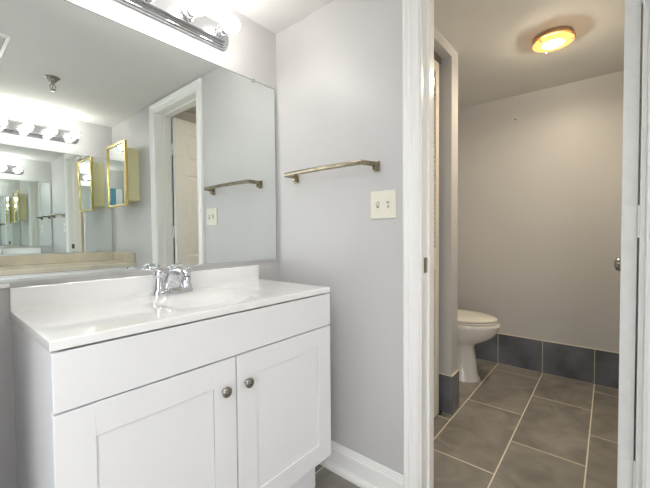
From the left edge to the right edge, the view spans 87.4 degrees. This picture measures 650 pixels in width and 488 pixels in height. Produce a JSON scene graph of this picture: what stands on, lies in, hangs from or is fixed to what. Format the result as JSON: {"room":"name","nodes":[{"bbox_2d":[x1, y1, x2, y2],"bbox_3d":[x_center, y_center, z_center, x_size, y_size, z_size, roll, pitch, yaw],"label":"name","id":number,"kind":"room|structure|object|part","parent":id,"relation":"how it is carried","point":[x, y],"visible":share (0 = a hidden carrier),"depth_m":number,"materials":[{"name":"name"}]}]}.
{"room":"bathroom","nodes":[
{"label":"bathroom","id":0,"kind":"room"},
{"bbox_2d":[0,0,278,487],"bbox_3d":[-0.684,-0.009,1.333,0.100,2.110,1.250,1,2,40],"label":"wall","id":1,"kind":"structure","parent":0,"point":[250,53],"depth_m":1.31,"materials":[{"name":"grey paint"}]},
{"bbox_2d":[0,283,9,288],"bbox_3d":[-0.943,0.120,0.939,0.012,0.014,0.106,1,2,40],"label":"trim","id":2,"kind":"structure","parent":1,"relation":"attached to","point":[2,285],"depth_m":0.97,"materials":[{"name":"white stone"}]},
{"bbox_2d":[9,265,258,312],"bbox_3d":[-0.617,0.154,1.323,0.019,0.079,0.902,1,2,40],"label":"backsplash","id":3,"kind":"structure","parent":1,"relation":"attached to","point":[47,295],"depth_m":1.15,"materials":[{"name":"white stone"}]},
{"bbox_2d":[0,0,276,282],"bbox_3d":[-0.609,-0.344,1.331,0.009,0.883,1.106,1,2,40],"label":"mirror panel","id":4,"kind":"object","parent":1,"relation":"attached to","point":[123,149],"visible":0.98,"depth_m":1.19,"materials":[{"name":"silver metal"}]},
{"bbox_2d":[116,0,239,49],"bbox_3d":[-0.566,-0.906,1.265,0.148,0.108,0.570,1,2,40],"label":"vanity light bar","id":5,"kind":"object","parent":1,"relation":"attached to","point":[190,19],"visible":1,"depth_m":1.33,"materials":[{"name":"silver metal"}]},
{"bbox_2d":[181,4,196,21],"bbox_3d":[-0.528,-0.908,1.332,0.040,0.054,0.054,1,2,40],"label":"socket","id":6,"kind":"object","parent":5,"relation":"attached to","point":[187,15],"depth_m":1.33,"materials":[{"name":"silver metal"}]},
{"bbox_3d":[-0.486,-0.908,1.297,0.068,0.064,0.064,1,2,40],"label":"bulb","id":7,"kind":"part","parent":5,"relation":"part of","materials":[{"name":"white glass"}]},
{"bbox_2d":[216,23,229,38],"bbox_3d":[-0.430,-0.912,1.449,0.040,0.054,0.054,1,2,40],"label":"socket","id":8,"kind":"object","parent":5,"relation":"attached to","point":[221,33],"depth_m":1.44,"materials":[{"name":"silver metal"}]},
{"bbox_3d":[-0.388,-0.912,1.414,0.068,0.064,0.064,1,2,40],"label":"bulb","id":9,"kind":"part","parent":5,"relation":"part of","materials":[{"name":"white glass"}]},
{"bbox_2d":[218,0,334,33],"bbox_3d":[0.255,-1.080,0.549,2.522,0.060,1.310,1,2,40],"label":"ceiling","id":10,"kind":"structure","parent":0,"point":[275,16],"depth_m":1.56,"materials":[{"name":"paint"}]},
{"bbox_2d":[276,0,402,474],"bbox_3d":[0.684,-0.038,1.081,2.522,2.160,0.120,1,2,40],"label":"wall","id":11,"kind":"structure","parent":0,"point":[339,67],"depth_m":1.48,"materials":[{"name":"grey paint"}]},
{"bbox_2d":[284,160,379,182],"bbox_3d":[0.011,-0.318,1.500,0.486,0.043,0.084,1,2,40],"label":"towel bar","id":12,"kind":"object","parent":11,"relation":"attached to","point":[294,175],"visible":1,"depth_m":1.43,"materials":[{"name":"grey metal"}]},
{"bbox_2d":[319,440,402,487],"bbox_3d":[0.031,0.974,1.564,0.722,0.121,0.030,1,2,40],"label":"baseboard","id":13,"kind":"structure","parent":11,"relation":"attached to","point":[352,466],"depth_m":1.47,"materials":[{"name":"white wood"}]},
{"bbox_2d":[371,189,395,218],"bbox_3d":[0.230,-0.158,1.365,0.116,0.113,0.019,1,2,40],"label":"light switch","id":14,"kind":"object","parent":11,"relation":"attached to","point":[383,203],"visible":1,"depth_m":1.36,"materials":[{"name":"beige plastic"}]},
{"bbox_2d":[403,0,649,487],"bbox_3d":[0.629,-0.007,1.115,0.748,2.097,0.138,1,2,40],"label":"door frame","id":15,"kind":"structure","parent":11,"relation":"attached to","point":[426,6],"depth_m":1.28,"materials":[{"name":"white wood"}]},
{"bbox_3d":[0.385,0.081,1.303,0.002,0.058,0.028,1,2,40],"label":"strike plate","id":16,"kind":"part","parent":15,"relation":"part of","materials":[{"name":"grey metal"}]},
{"bbox_2d":[614,0,642,487],"bbox_3d":[1.101,0.020,1.202,0.624,2.015,0.165,-2,2,-44],"label":"door","id":17,"kind":"structure","parent":11,"relation":"in","point":[628,264],"depth_m":1.00,"materials":[{"name":"paint"}]},
{"bbox_3d":[1.245,0.086,1.414,0.058,0.058,0.065,-2,2,-44],"label":"door knob","id":18,"kind":"part","parent":17,"relation":"part of","materials":[{"name":"silver metal"}]},
{"bbox_2d":[434,26,457,374],"bbox_3d":[0.321,-0.060,1.974,0.619,2.160,0.786,1,2,40],"label":"wall partition","id":19,"kind":"structure","parent":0,"point":[448,68],"depth_m":2.02,"materials":[{"name":"grey paint"}]},
{"bbox_2d":[434,51,441,417],"bbox_3d":[0.471,-0.025,1.772,0.036,2.096,0.647,1,2,40],"label":"louvered bifold door","id":20,"kind":"structure","parent":19,"relation":"in","point":[437,59],"depth_m":1.96,"materials":[{"name":"beige paint"}]},
{"bbox_3d":[0.559,-0.014,1.880,0.026,2.045,0.303,1,2,40],"label":"door","id":21,"kind":"part","parent":20,"relation":"part of","materials":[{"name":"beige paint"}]},
{"bbox_2d":[439,370,458,415],"bbox_3d":[0.739,0.896,2.093,0.130,0.234,0.119,1,2,40],"label":"baseboard","id":22,"kind":"structure","parent":19,"relation":"attached to","point":[448,384],"depth_m":2.04,"materials":[{"name":"tile"}]},
{"bbox_2d":[315,359,618,487],"bbox_3d":[0.193,1.093,0.507,2.570,0.060,5.350,1,2,40],"label":"floor","id":23,"kind":"structure","parent":0,"point":[513,427],"depth_m":1.82,"materials":[{"name":"tile"}]},
{"bbox_2d":[12,293,330,487],"bbox_3d":[-0.432,0.626,1.187,0.486,0.844,0.900,1,2,40],"label":"bathroom vanity","id":24,"kind":"object","parent":23,"relation":"on","point":[241,399],"visible":1,"depth_m":0.93,"materials":[{"name":"white paint"}]},
{"bbox_3d":[-0.419,0.616,0.878,0.022,0.537,0.443,1,2,40],"label":"door","id":25,"kind":"part","parent":24,"relation":"part of","materials":[{"name":"white paint"}]},
{"bbox_2d":[9,265,329,351],"bbox_3d":[-0.446,0.180,1.181,0.464,0.126,0.902,1,2,40],"label":"countertop","id":26,"kind":"structure","parent":24,"relation":"on","point":[58,316],"depth_m":1.05,"materials":[{"name":"white stone"}]},
{"bbox_2d":[142,265,198,295],"bbox_3d":[-0.572,0.131,1.267,0.170,0.102,0.171,-1,2,-9],"label":"sink faucet","id":27,"kind":"object","parent":26,"relation":"on","point":[178,278],"visible":1,"depth_m":1.24,"materials":[{"name":"silver metal"}]},
{"bbox_3d":[-0.615,0.128,1.224,0.045,0.082,0.078,1,2,40],"label":"handle","id":28,"kind":"part","parent":27,"relation":"part of","materials":[{"name":"silver metal"}]},
{"bbox_3d":[-0.571,0.173,1.277,0.054,0.017,0.154,1,2,40],"label":"plate","id":29,"kind":"part","parent":27,"relation":"part of","materials":[{"name":"silver metal"}]},
{"bbox_3d":[-0.538,0.128,1.248,0.146,0.095,0.092,1,2,40],"label":"spout","id":30,"kind":"part","parent":27,"relation":"part of","materials":[{"name":"silver metal"}]},
{"bbox_3d":[-0.528,0.124,1.327,0.045,0.082,0.078,1,2,40],"label":"handle","id":31,"kind":"part","parent":27,"relation":"part of","materials":[{"name":"silver metal"}]},
{"bbox_3d":[-0.276,0.275,1.044,0.022,0.126,0.898,1,2,40],"label":"drawer","id":32,"kind":"part","parent":24,"relation":"part of","materials":[{"name":"white paint"}]},
{"bbox_3d":[-0.289,0.433,0.995,0.025,0.032,0.032,1,2,40],"label":"knob","id":33,"kind":"part","parent":24,"relation":"part of","materials":[{"name":"silver metal"}]},
{"bbox_3d":[-0.237,0.431,1.057,0.025,0.032,0.032,1,2,40],"label":"knob","id":34,"kind":"part","parent":24,"relation":"part of","materials":[{"name":"silver metal"}]},
{"bbox_3d":[-0.130,0.604,1.224,0.022,0.537,0.453,1,2,40],"label":"door","id":35,"kind":"part","parent":24,"relation":"part of","materials":[{"name":"white paint"}]},
{"bbox_2d":[457,309,500,382],"bbox_3d":[0.952,0.594,2.626,0.731,0.805,0.420,1,2,40],"label":"toilet","id":36,"kind":"object","parent":23,"relation":"on","point":[473,327],"visible":0.33,"depth_m":2.44,"materials":[{"name":"white ceramic"}]},
{"bbox_3d":[1.026,0.557,2.563,0.500,0.016,0.366,1,2,40],"label":"seat","id":37,"kind":"part","parent":36,"relation":"part of","materials":[{"name":"white"}]},
{"bbox_3d":[1.026,0.535,2.562,0.500,0.022,0.366,1,2,40],"label":"lid","id":38,"kind":"part","parent":36,"relation":"part of","materials":[{"name":"white"}]},
{"bbox_2d":[434,0,624,109],"bbox_3d":[0.977,-1.177,2.028,1.730,0.060,1.890,1,2,40],"label":"ceiling","id":39,"kind":"structure","parent":0,"point":[492,40],"depth_m":1.94,"materials":[{"name":"paint"}]},
{"bbox_2d":[533,26,575,52],"bbox_3d":[1.257,-1.120,1.869,0.197,0.051,0.192,1,2,40],"label":"ceiling lamp","id":40,"kind":"object","parent":39,"relation":"attached to","point":[555,38],"visible":1,"depth_m":1.83,"materials":[{"name":"yellow glass"}]},
{"bbox_2d":[457,70,623,352],"bbox_3d":[1.560,-0.092,2.745,1.730,2.160,0.100,1,2,40],"label":"wall","id":41,"kind":"structure","parent":0,"point":[540,191],"depth_m":2.58,"materials":[{"name":"grey paint"}]},
{"bbox_2d":[474,333,618,388],"bbox_3d":[1.532,0.863,2.729,1.530,0.252,0.011,1,2,40],"label":"baseboard","id":42,"kind":"structure","parent":41,"relation":"attached to","point":[579,363],"depth_m":2.56,"materials":[{"name":"tile"}]}
]}

